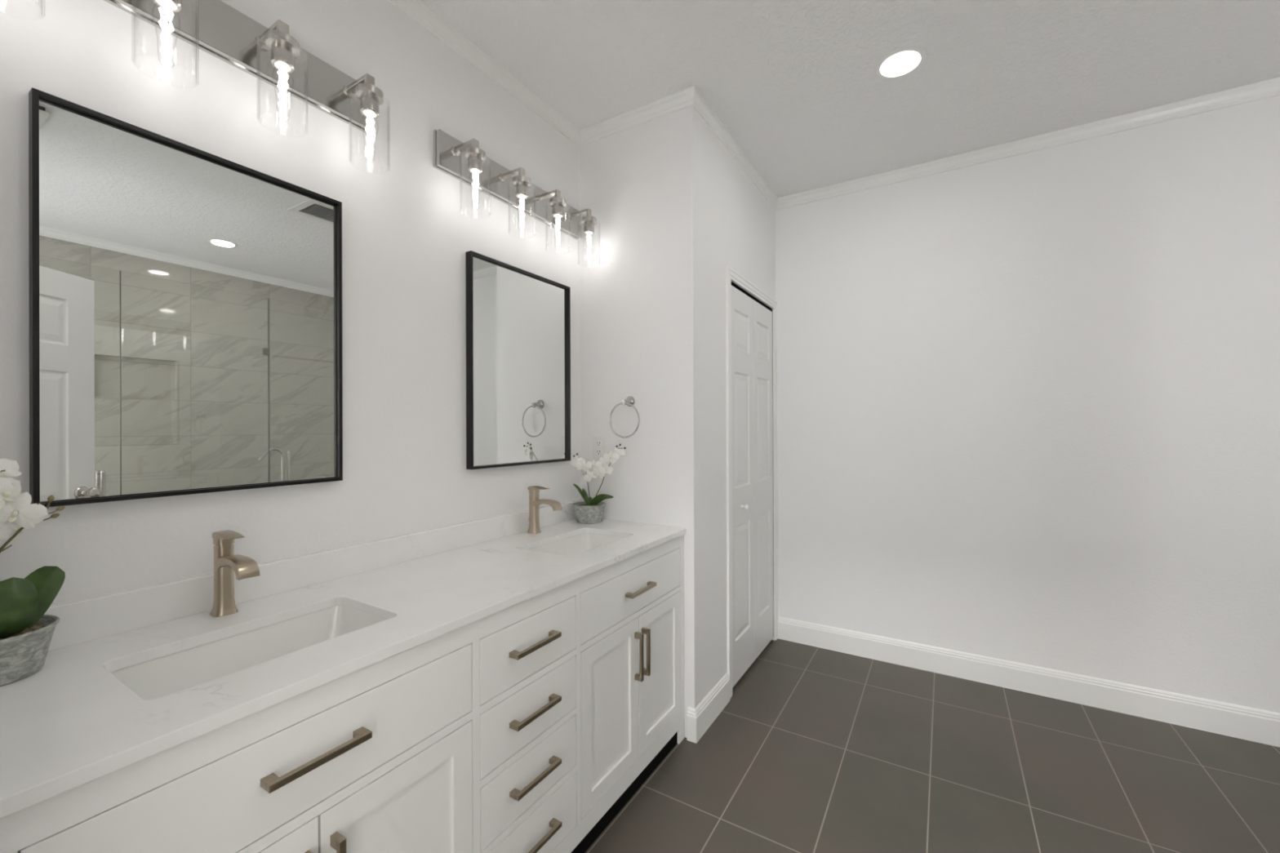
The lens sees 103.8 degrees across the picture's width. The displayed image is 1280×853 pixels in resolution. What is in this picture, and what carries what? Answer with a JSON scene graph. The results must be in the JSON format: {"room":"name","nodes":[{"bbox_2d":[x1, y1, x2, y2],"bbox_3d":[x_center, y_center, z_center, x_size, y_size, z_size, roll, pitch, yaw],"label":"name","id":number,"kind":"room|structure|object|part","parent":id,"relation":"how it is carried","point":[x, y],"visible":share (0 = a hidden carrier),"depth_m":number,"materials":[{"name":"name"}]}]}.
{"room":"bathroom","nodes":[
{"label":"bathroom","id":0,"kind":"room"},
{"bbox_2d":[0,0,580,605],"bbox_3d":[-0.854,-0.045,1.609,0.120,2.740,1.984,0,0,31],"label":"wall","id":1,"kind":"structure","parent":0,"point":[406,239],"depth_m":1.48,"materials":[{"name":"white paint"}]},
{"bbox_2d":[28,87,342,506],"bbox_3d":[-1.014,-0.244,1.202,0.029,0.797,0.572,0,0,31],"label":"wall mirror","id":2,"kind":"object","parent":1,"relation":"attached to","point":[185,301],"visible":0.95,"depth_m":1.13,"materials":[{"name":"black metal"}]},
{"bbox_2d":[32,0,390,173],"bbox_3d":[-0.958,-0.877,1.152,0.181,0.289,0.792,0,0,31],"label":"vanity light","id":3,"kind":"object","parent":1,"relation":"attached to","point":[272,55],"visible":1,"depth_m":1.23,"materials":[{"name":"grey metal"}]},
{"bbox_3d":[-0.980,-0.826,1.039,0.101,0.187,0.101,0,0,31],"label":"lamp shade","id":4,"kind":"part","parent":3,"relation":"part of","materials":[{"name":"clear glass"}]},
{"bbox_3d":[-0.980,-0.809,1.039,0.042,0.133,0.042,0,0,31],"label":"bulb","id":5,"kind":"part","parent":3,"relation":"part of","materials":[{"name":"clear glass"}]},
{"bbox_2d":[152,0,182,12],"bbox_3d":[-0.980,-0.897,1.039,0.047,0.045,0.047,0,0,31],"label":"socket","id":6,"kind":"object","parent":3,"relation":"attached to","point":[173,6],"depth_m":1.04,"materials":[{"name":"silver metal"}]},
{"bbox_3d":[-1.023,-0.957,1.192,0.030,0.128,0.792,0,0,31],"label":"plate","id":7,"kind":"part","parent":3,"relation":"part of","materials":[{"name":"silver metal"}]},
{"bbox_3d":[-0.910,-0.964,1.247,0.107,0.052,0.033,0,0,31],"label":"lamp arm","id":8,"kind":"part","parent":3,"relation":"part of","materials":[{"name":"silver metal"}]},
{"bbox_2d":[271,42,294,73],"bbox_3d":[-0.869,-0.897,1.222,0.047,0.045,0.047,0,0,31],"label":"socket","id":9,"kind":"object","parent":3,"relation":"attached to","point":[282,54],"depth_m":1.21,"materials":[{"name":"silver metal"}]},
{"bbox_3d":[-0.798,-0.964,1.431,0.107,0.052,0.033,0,0,31],"label":"lamp arm","id":10,"kind":"part","parent":3,"relation":"part of","materials":[{"name":"silver metal"}]},
{"bbox_3d":[-0.757,-0.826,1.407,0.101,0.187,0.101,0,0,31],"label":"lamp shade","id":11,"kind":"part","parent":3,"relation":"part of","materials":[{"name":"clear glass"}]},
{"bbox_2d":[360,93,379,119],"bbox_3d":[-0.757,-0.897,1.407,0.047,0.045,0.047,0,0,31],"label":"socket","id":12,"kind":"object","parent":3,"relation":"attached to","point":[369,102],"depth_m":1.39,"materials":[{"name":"silver metal"}]},
{"bbox_2d":[44,499,583,651],"bbox_3d":[-0.761,0.393,1.624,0.020,0.083,1.861,0,0,31],"label":"backsplash","id":13,"kind":"structure","parent":1,"relation":"attached to","point":[86,620],"depth_m":1.30,"materials":[{"name":"white stone"}]},
{"bbox_2d":[386,0,580,146],"bbox_3d":[-0.768,-1.383,1.625,0.020,0.066,1.864,0,0,31],"label":"trim","id":14,"kind":"structure","parent":1,"relation":"attached to","point":[417,11],"depth_m":1.90,"materials":[{"name":"white paint"}]},
{"bbox_2d":[433,128,599,265],"bbox_3d":[-0.431,-0.878,2.021,0.181,0.289,0.788,0,0,31],"label":"vanity light","id":15,"kind":"object","parent":1,"relation":"attached to","point":[466,162],"visible":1,"depth_m":1.93,"materials":[{"name":"grey metal"}]},
{"bbox_3d":[-0.606,-0.964,1.748,0.107,0.052,0.033,0,0,31],"label":"lamp arm","id":16,"kind":"part","parent":15,"relation":"part of","materials":[{"name":"silver metal"}]},
{"bbox_2d":[467,155,482,174],"bbox_3d":[-0.565,-0.898,1.723,0.047,0.045,0.047,0,0,31],"label":"socket","id":17,"kind":"object","parent":15,"relation":"attached to","point":[474,162],"depth_m":1.71,"materials":[{"name":"silver metal"}]},
{"bbox_3d":[-0.565,-0.826,1.723,0.101,0.187,0.101,0,0,31],"label":"lamp shade","id":18,"kind":"part","parent":15,"relation":"part of","materials":[{"name":"clear glass"}]},
{"bbox_3d":[-0.491,-0.964,1.937,0.107,0.052,0.033,0,0,31],"label":"lamp arm","id":19,"kind":"part","parent":15,"relation":"part of","materials":[{"name":"silver metal"}]},
{"bbox_2d":[515,182,528,199],"bbox_3d":[-0.450,-0.898,1.913,0.047,0.045,0.047,0,0,31],"label":"socket","id":20,"kind":"object","parent":15,"relation":"attached to","point":[522,188],"depth_m":1.89,"materials":[{"name":"silver metal"}]},
{"bbox_3d":[-0.383,-0.965,2.115,0.107,0.052,0.033,0,0,31],"label":"lamp arm","id":21,"kind":"part","parent":15,"relation":"part of","materials":[{"name":"silver metal"}]},
{"bbox_2d":[551,203,563,217],"bbox_3d":[-0.342,-0.898,2.090,0.047,0.045,0.047,0,0,31],"label":"socket","id":22,"kind":"object","parent":15,"relation":"attached to","point":[557,208],"depth_m":2.07,"materials":[{"name":"silver metal"}]},
{"bbox_3d":[-0.342,-0.827,2.090,0.101,0.187,0.101,0,0,31],"label":"lamp shade","id":23,"kind":"part","parent":15,"relation":"part of","materials":[{"name":"clear glass"}]},
{"bbox_3d":[-0.272,-0.965,2.298,0.107,0.052,0.033,0,0,31],"label":"lamp arm","id":24,"kind":"part","parent":15,"relation":"part of","materials":[{"name":"silver metal"}]},
{"bbox_2d":[583,221,594,235],"bbox_3d":[-0.231,-0.898,2.273,0.047,0.045,0.047,0,0,31],"label":"socket","id":25,"kind":"object","parent":15,"relation":"attached to","point":[588,226],"depth_m":2.26,"materials":[{"name":"silver metal"}]},
{"bbox_3d":[-0.231,-0.827,2.273,0.101,0.187,0.101,0,0,31],"label":"lamp shade","id":26,"kind":"part","parent":15,"relation":"part of","materials":[{"name":"clear glass"}]},
{"bbox_2d":[466,250,570,469],"bbox_3d":[-0.480,-0.242,2.081,0.029,0.799,0.567,0,0,31],"label":"wall mirror","id":27,"kind":"object","parent":1,"relation":"attached to","point":[518,320],"visible":1,"depth_m":2.04,"materials":[{"name":"black metal"}]},
{"bbox_2d":[579,106,705,737],"bbox_3d":[-0.054,-0.047,2.348,0.721,2.740,0.110,0,0,31],"label":"wall","id":28,"kind":"structure","parent":0,"point":[642,308],"depth_m":2.21,"materials":[{"name":"white paint"}]},
{"bbox_2d":[592,435,605,460],"bbox_3d":[-0.192,0.101,2.363,0.072,0.116,0.008,0,0,31],"label":"wall outlet","id":29,"kind":"object","parent":28,"relation":"attached to","point":[598,442],"visible":0.9,"depth_m":2.36,"materials":[{"name":"white plastic"}]},
{"bbox_2d":[595,448,601,455],"bbox_3d":[-0.193,0.121,2.361,0.034,0.029,0.002,0,0,31],"label":"receptacle","id":30,"kind":"object","parent":29,"relation":"attached to","point":[598,451],"depth_m":2.36,"materials":[{"name":"grey plastic"}]},
{"bbox_2d":[595,440,601,446],"bbox_3d":[-0.194,0.081,2.361,0.034,0.029,0.002,0,0,31],"label":"receptacle","id":31,"kind":"object","parent":29,"relation":"attached to","point":[598,443],"depth_m":2.36,"materials":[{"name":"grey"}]},
{"bbox_2d":[608,395,639,438],"bbox_3d":[-0.059,-0.043,2.251,0.160,0.189,0.060,0,0,31],"label":"towel ring","id":32,"kind":"object","parent":28,"relation":"attached to","point":[629,401],"visible":1,"depth_m":2.24,"materials":[{"name":"grey metal"}]},
{"bbox_2d":[579,85,694,146],"bbox_3d":[-0.032,-1.384,2.258,0.621,0.066,0.020,0,0,31],"label":"trim","id":33,"kind":"structure","parent":28,"relation":"attached to","point":[682,100],"depth_m":2.24,"materials":[{"name":"white paint"}]},
{"bbox_2d":[703,120,775,696],"bbox_3d":[0.520,-0.049,2.705,0.110,2.740,1.096,0,0,31],"label":"wall","id":34,"kind":"structure","parent":0,"point":[740,222],"depth_m":2.36,"materials":[{"name":"white paint"}]},
{"bbox_2d":[686,672,729,743],"bbox_3d":[0.315,1.254,2.267,0.044,0.134,0.380,0,0,31],"label":"baseboard","id":35,"kind":"structure","parent":34,"relation":"attached to","point":[699,719],"depth_m":2.20,"materials":[{"name":"white paint"}]},
{"bbox_2d":[692,85,777,210],"bbox_3d":[0.538,-1.386,2.617,0.020,0.066,1.226,0,0,31],"label":"trim","id":36,"kind":"structure","parent":34,"relation":"attached to","point":[700,104],"depth_m":2.47,"materials":[{"name":"white paint"}]},
{"bbox_2d":[731,285,773,687],"bbox_3d":[0.634,0.297,2.785,0.072,2.004,0.714,0,0,31],"label":"door","id":37,"kind":"structure","parent":34,"relation":"in","point":[752,452],"depth_m":2.75,"materials":[{"name":"white paint"}]},
{"bbox_3d":[0.546,0.419,2.607,0.038,0.031,0.031,0,0,31],"label":"knob","id":38,"kind":"part","parent":37,"relation":"part of","materials":[{"name":"white ceramic"}]},
{"bbox_2d":[725,264,778,699],"bbox_3d":[0.640,0.270,2.783,0.012,2.102,0.837,0,0,31],"label":"trim","id":39,"kind":"structure","parent":34,"relation":"attached to","point":[731,273],"depth_m":2.46,"materials":[{"name":"white paint"}]},
{"bbox_2d":[731,281,773,637],"bbox_3d":[0.603,0.298,2.809,0.071,2.044,0.727,0,0,31],"label":"trim","id":40,"kind":"structure","parent":34,"relation":"attached to","point":[734,285],"depth_m":3.10,"materials":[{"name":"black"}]},
{"bbox_2d":[768,308,774,640],"bbox_3d":[0.590,0.297,2.816,0.107,2.048,0.736,0,0,31],"label":"trim","id":41,"kind":"structure","parent":34,"relation":"attached to","point":[773,638],"depth_m":3.10,"materials":[{"name":"white paint"}]},
{"bbox_2d":[420,0,1279,198],"bbox_3d":[1.202,-1.473,1.123,4.150,0.100,3.290,0,0,31],"label":"ceiling","id":42,"kind":"structure","parent":0,"point":[795,84],"depth_m":1.96,"materials":[{"name":"white paint"}]},
{"bbox_2d":[875,46,926,79],"bbox_3d":[1.019,-1.419,1.968,0.180,0.004,0.180,0,0,31],"label":"recessed light","id":43,"kind":"object","parent":42,"relation":"in","point":[900,63],"visible":1,"depth_m":1.96,"materials":[{"name":"white paint"}]},
{"bbox_2d":[880,50,920,76],"bbox_3d":[1.019,-1.421,1.968,0.144,0.001,0.144,0,0,31],"label":"diffuser","id":44,"kind":"object","parent":43,"relation":"attached to","point":[896,63],"depth_m":1.96,"materials":[{"name":"white plastic"}]},
{"bbox_2d":[584,638,1279,852],"bbox_3d":[1.202,1.367,1.103,4.150,0.100,3.330,0,0,31],"label":"floor","id":45,"kind":"structure","parent":0,"point":[812,749],"depth_m":1.89,"materials":[{"name":"grey tile"}]},
{"bbox_2d":[0,534,684,852],"bbox_3d":[-0.508,0.889,1.488,0.582,0.868,1.826,0,0,31],"label":"vanity cabinet","id":46,"kind":"object","parent":45,"relation":"on","point":[528,726],"visible":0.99,"depth_m":1.13,"materials":[{"name":"white paint"}]},
{"bbox_3d":[-0.754,0.589,1.003,0.435,0.157,0.673,0,0,31],"label":"drawer","id":47,"kind":"part","parent":46,"relation":"part of","materials":[{"name":"white paint"}]},
{"bbox_3d":[-0.663,0.944,0.750,0.019,0.509,0.334,0,0,31],"label":"door","id":48,"kind":"part","parent":46,"relation":"part of","materials":[{"name":"white paint"}]},
{"bbox_3d":[-0.558,0.577,0.877,0.032,0.012,0.168,0,0,31],"label":"handle","id":49,"kind":"part","parent":46,"relation":"part of","materials":[{"name":"beige metal"}]},
{"bbox_3d":[-0.542,0.821,0.902,0.032,0.168,0.012,0,0,31],"label":"handle","id":50,"kind":"part","parent":46,"relation":"part of","materials":[{"name":"beige metal"}]},
{"bbox_2d":[0,518,686,818],"bbox_3d":[-0.527,0.445,1.482,0.566,0.022,1.861,0,0,31],"label":"countertop","id":51,"kind":"structure","parent":46,"relation":"on","point":[70,723],"depth_m":0.96,"materials":[{"name":"white stone"}]},
{"bbox_2d":[0,458,65,686],"bbox_3d":[-1.116,0.243,0.868,0.152,0.383,0.157,0,0,20],"label":"potted orchid","id":52,"kind":"object","parent":51,"relation":"on","point":[26,633],"visible":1,"depth_m":0.86,"materials":[{"name":"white plant"}]},
{"bbox_3d":[-1.098,0.097,0.834,0.076,0.063,0.022,0,0,-37],"label":"flower","id":53,"kind":"part","parent":52,"relation":"part of","materials":[{"name":"white plant"}]},
{"bbox_3d":[-1.075,0.112,0.844,0.053,0.066,0.055,0,0,31],"label":"flower","id":54,"kind":"part","parent":52,"relation":"part of","materials":[{"name":"white plant"}]},
{"bbox_3d":[-1.095,0.077,0.852,0.032,0.051,0.063,0,0,21],"label":"flower","id":55,"kind":"part","parent":52,"relation":"part of","materials":[{"name":"white plant"}]},
{"bbox_3d":[-1.091,0.141,0.840,0.076,0.065,0.012,0,0,-32],"label":"flower","id":56,"kind":"part","parent":52,"relation":"part of","materials":[{"name":"white plant"}]},
{"bbox_3d":[-1.071,0.175,0.859,0.009,0.046,0.046,0,0,31],"label":"flower","id":57,"kind":"part","parent":52,"relation":"part of","materials":[{"name":"white plant"}]},
{"bbox_3d":[-1.063,0.144,0.856,0.025,0.063,0.068,0,0,31],"label":"flower","id":58,"kind":"part","parent":52,"relation":"part of","materials":[{"name":"white plant"}]},
{"bbox_3d":[-1.079,0.250,0.868,0.052,0.240,0.073,0,0,31],"label":"stem","id":59,"kind":"part","parent":52,"relation":"part of","materials":[{"name":"brown"}]},
{"bbox_3d":[-1.117,0.393,0.866,0.152,0.083,0.152,0,0,31],"label":"pot","id":60,"kind":"part","parent":52,"relation":"part of","materials":[{"name":"grey stone"}]},
{"bbox_2d":[209,529,260,617],"bbox_3d":[-0.926,0.339,1.144,0.164,0.190,0.044,0,0,31],"label":"faucet","id":61,"kind":"object","parent":51,"relation":"on","point":[226,563],"visible":1,"depth_m":1.15,"materials":[{"name":"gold metal"}]},
{"bbox_3d":[-0.948,0.260,1.158,0.091,0.032,0.035,0,0,31],"label":"lever handle","id":62,"kind":"part","parent":61,"relation":"part of","materials":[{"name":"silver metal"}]},
{"bbox_3d":[-0.915,0.319,1.138,0.138,0.047,0.039,0,0,31],"label":"spout","id":63,"kind":"part","parent":61,"relation":"part of","materials":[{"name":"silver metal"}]},
{"bbox_2d":[110,604,386,699],"bbox_3d":[-0.771,0.519,1.039,0.298,0.125,0.474,0,0,31],"label":"undermount sink","id":64,"kind":"object","parent":51,"relation":"in","point":[166,675],"visible":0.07,"depth_m":1.10,"materials":[{"name":"white ceramic"}]},
{"bbox_2d":[527,485,562,533],"bbox_3d":[-0.389,0.338,2.029,0.164,0.190,0.044,0,0,31],"label":"faucet","id":65,"kind":"object","parent":51,"relation":"on","point":[534,491],"visible":1,"depth_m":2.04,"materials":[{"name":"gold metal"}]},
{"bbox_3d":[-0.411,0.260,2.042,0.091,0.032,0.035,0,0,31],"label":"lever handle","id":66,"kind":"part","parent":65,"relation":"part of","materials":[{"name":"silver metal"}]},
{"bbox_3d":[-0.378,0.318,2.022,0.138,0.047,0.039,0,0,31],"label":"spout","id":67,"kind":"part","parent":65,"relation":"part of","materials":[{"name":"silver metal"}]},
{"bbox_2d":[526,533,624,556],"bbox_3d":[-0.235,0.518,1.911,0.297,0.125,0.466,0,0,31],"label":"undermount sink","id":68,"kind":"object","parent":51,"relation":"in","point":[578,544],"visible":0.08,"depth_m":2.09,"materials":[{"name":"white ceramic"}]},
{"bbox_2d":[570,443,626,524],"bbox_3d":[-0.199,0.254,2.247,0.152,0.358,0.268,0,0,-37],"label":"potted orchid","id":69,"kind":"object","parent":51,"relation":"on","point":[589,511],"visible":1,"depth_m":2.24,"materials":[{"name":"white plant"}]},
{"bbox_3d":[-0.289,0.161,2.311,0.062,0.055,0.010,0,0,9],"label":"flower","id":70,"kind":"part","parent":69,"relation":"part of","materials":[{"name":"white plant"}]},
{"bbox_3d":[-0.260,0.177,2.281,0.067,0.058,0.007,0,0,-14],"label":"flower","id":71,"kind":"part","parent":69,"relation":"part of","materials":[{"name":"white plant"}]},
{"bbox_3d":[-0.263,0.253,2.309,0.083,0.232,0.013,0,0,31],"label":"stem","id":72,"kind":"part","parent":69,"relation":"part of","materials":[{"name":"yellow"}]},
{"bbox_3d":[-0.231,0.392,2.289,0.152,0.083,0.152,0,0,31],"label":"pot","id":73,"kind":"part","parent":69,"relation":"part of","materials":[{"name":"grey stone"}]},
{"bbox_3d":[-0.225,0.224,2.267,0.060,0.055,0.014,0,0,-4],"label":"flower","id":74,"kind":"part","parent":69,"relation":"part of","materials":[{"name":"white plant"}]},
{"bbox_3d":[-0.214,0.177,2.277,0.058,0.053,0.018,0,0,-33],"label":"flower","id":75,"kind":"part","parent":69,"relation":"part of","materials":[{"name":"white plant"}]},
{"bbox_3d":[-0.183,0.206,2.237,0.056,0.052,0.013,0,0,1],"label":"flower","id":76,"kind":"part","parent":69,"relation":"part of","materials":[{"name":"white plant"}]},
{"bbox_3d":[-0.168,0.164,2.234,0.067,0.057,0.014,0,0,-6],"label":"flower","id":77,"kind":"part","parent":69,"relation":"part of","materials":[{"name":"white plant"}]},
{"bbox_3d":[-0.150,0.189,2.208,0.065,0.052,0.017,0,0,-12],"label":"flower","id":78,"kind":"part","parent":69,"relation":"part of","materials":[{"name":"white plant"}]},
{"bbox_3d":[-0.149,0.232,2.242,0.174,0.275,0.011,0,0,31],"label":"stem","id":79,"kind":"part","parent":69,"relation":"part of","materials":[{"name":"yellow"}]},
{"bbox_3d":[-0.131,0.136,2.203,0.067,0.060,0.010,0,0,-33],"label":"flower","id":80,"kind":"part","parent":69,"relation":"part of","materials":[{"name":"white plant"}]},
{"bbox_3d":[-0.092,0.119,2.192,0.058,0.052,0.018,0,0,0],"label":"flower","id":81,"kind":"part","parent":69,"relation":"part of","materials":[{"name":"white plant"}]},
{"bbox_3d":[-0.488,0.944,1.039,0.019,0.509,0.334,0,0,31],"label":"door","id":82,"kind":"part","parent":46,"relation":"part of","materials":[{"name":"white paint"}]},
{"bbox_3d":[-0.473,0.588,1.467,0.435,0.157,0.362,0,0,31],"label":"drawer","id":83,"kind":"part","parent":46,"relation":"part of","materials":[{"name":"white paint"}]},
{"bbox_3d":[-0.471,0.941,1.466,0.435,0.149,0.362,0,0,31],"label":"drawer","id":84,"kind":"part","parent":46,"relation":"part of","materials":[{"name":"white paint"}]},
{"bbox_3d":[-0.472,0.767,1.466,0.435,0.154,0.362,0,0,31],"label":"drawer","id":85,"kind":"part","parent":46,"relation":"part of","materials":[{"name":"white paint"}]},
{"bbox_3d":[-0.471,1.119,1.466,0.435,0.161,0.362,0,0,31],"label":"drawer","id":86,"kind":"part","parent":46,"relation":"part of","materials":[{"name":"white paint"}]},
{"bbox_3d":[-0.275,0.935,1.340,0.032,0.012,0.168,0,0,31],"label":"handle","id":87,"kind":"part","parent":46,"relation":"part of","materials":[{"name":"beige metal"}]},
{"bbox_3d":[-0.276,0.760,1.340,0.032,0.012,0.168,0,0,31],"label":"handle","id":88,"kind":"part","parent":46,"relation":"part of","materials":[{"name":"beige metal"}]},
{"bbox_3d":[-0.277,0.581,1.341,0.032,0.012,0.168,0,0,31],"label":"handle","id":89,"kind":"part","parent":46,"relation":"part of","materials":[{"name":"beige metal"}]},
{"bbox_3d":[-0.275,1.111,1.340,0.032,0.012,0.168,0,0,31],"label":"handle","id":90,"kind":"part","parent":46,"relation":"part of","materials":[{"name":"beige metal"}]},
{"bbox_3d":[-0.100,0.944,1.677,0.019,0.509,0.334,0,0,31],"label":"door","id":91,"kind":"part","parent":46,"relation":"part of","materials":[{"name":"white paint"}]},
{"bbox_3d":[-0.191,0.588,1.930,0.435,0.157,0.673,0,0,31],"label":"drawer","id":92,"kind":"part","parent":46,"relation":"part of","materials":[{"name":"white paint"}]},
{"bbox_3d":[-0.003,0.820,1.788,0.032,0.168,0.012,0,0,31],"label":"handle","id":93,"kind":"part","parent":46,"relation":"part of","materials":[{"name":"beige metal"}]},
{"bbox_3d":[0.005,0.586,1.804,0.032,0.012,0.168,0,0,31],"label":"handle","id":94,"kind":"part","parent":46,"relation":"part of","materials":[{"name":"beige metal"}]},
{"bbox_3d":[0.021,0.820,1.830,0.032,0.168,0.012,0,0,31],"label":"handle","id":95,"kind":"part","parent":46,"relation":"part of","materials":[{"name":"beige metal"}]},
{"bbox_3d":[0.076,0.943,1.967,0.019,0.509,0.334,0,0,31],"label":"door","id":96,"kind":"part","parent":46,"relation":"part of","materials":[{"name":"white paint"}]},
{"bbox_3d":[0.158,1.291,2.122,0.042,0.062,0.050,0,0,31],"label":"leg","id":97,"kind":"part","parent":46,"relation":"part of","materials":[{"name":"white paint"}]},
{"bbox_2d":[775,95,1279,713],"bbox_3d":[2.035,-0.054,2.485,4.150,2.740,0.100,0,0,31],"label":"wall","id":98,"kind":"structure","parent":0,"point":[1028,403],"depth_m":2.44,"materials":[{"name":"white paint"}]},
{"bbox_2d":[775,77,1279,210],"bbox_3d":[2.265,-1.392,2.274,3.329,0.066,0.020,0,0,31],"label":"trim","id":99,"kind":"structure","parent":98,"relation":"attached to","point":[1269,88],"depth_m":2.43,"materials":[{"name":"white paint"}]},
{"bbox_2d":[777,616,1279,746],"bbox_3d":[2.276,1.248,2.273,3.329,0.134,0.014,0,0,31],"label":"baseboard","id":100,"kind":"structure","parent":98,"relation":"attached to","point":[1251,724],"depth_m":2.43,"materials":[{"name":"white paint"}]}
]}

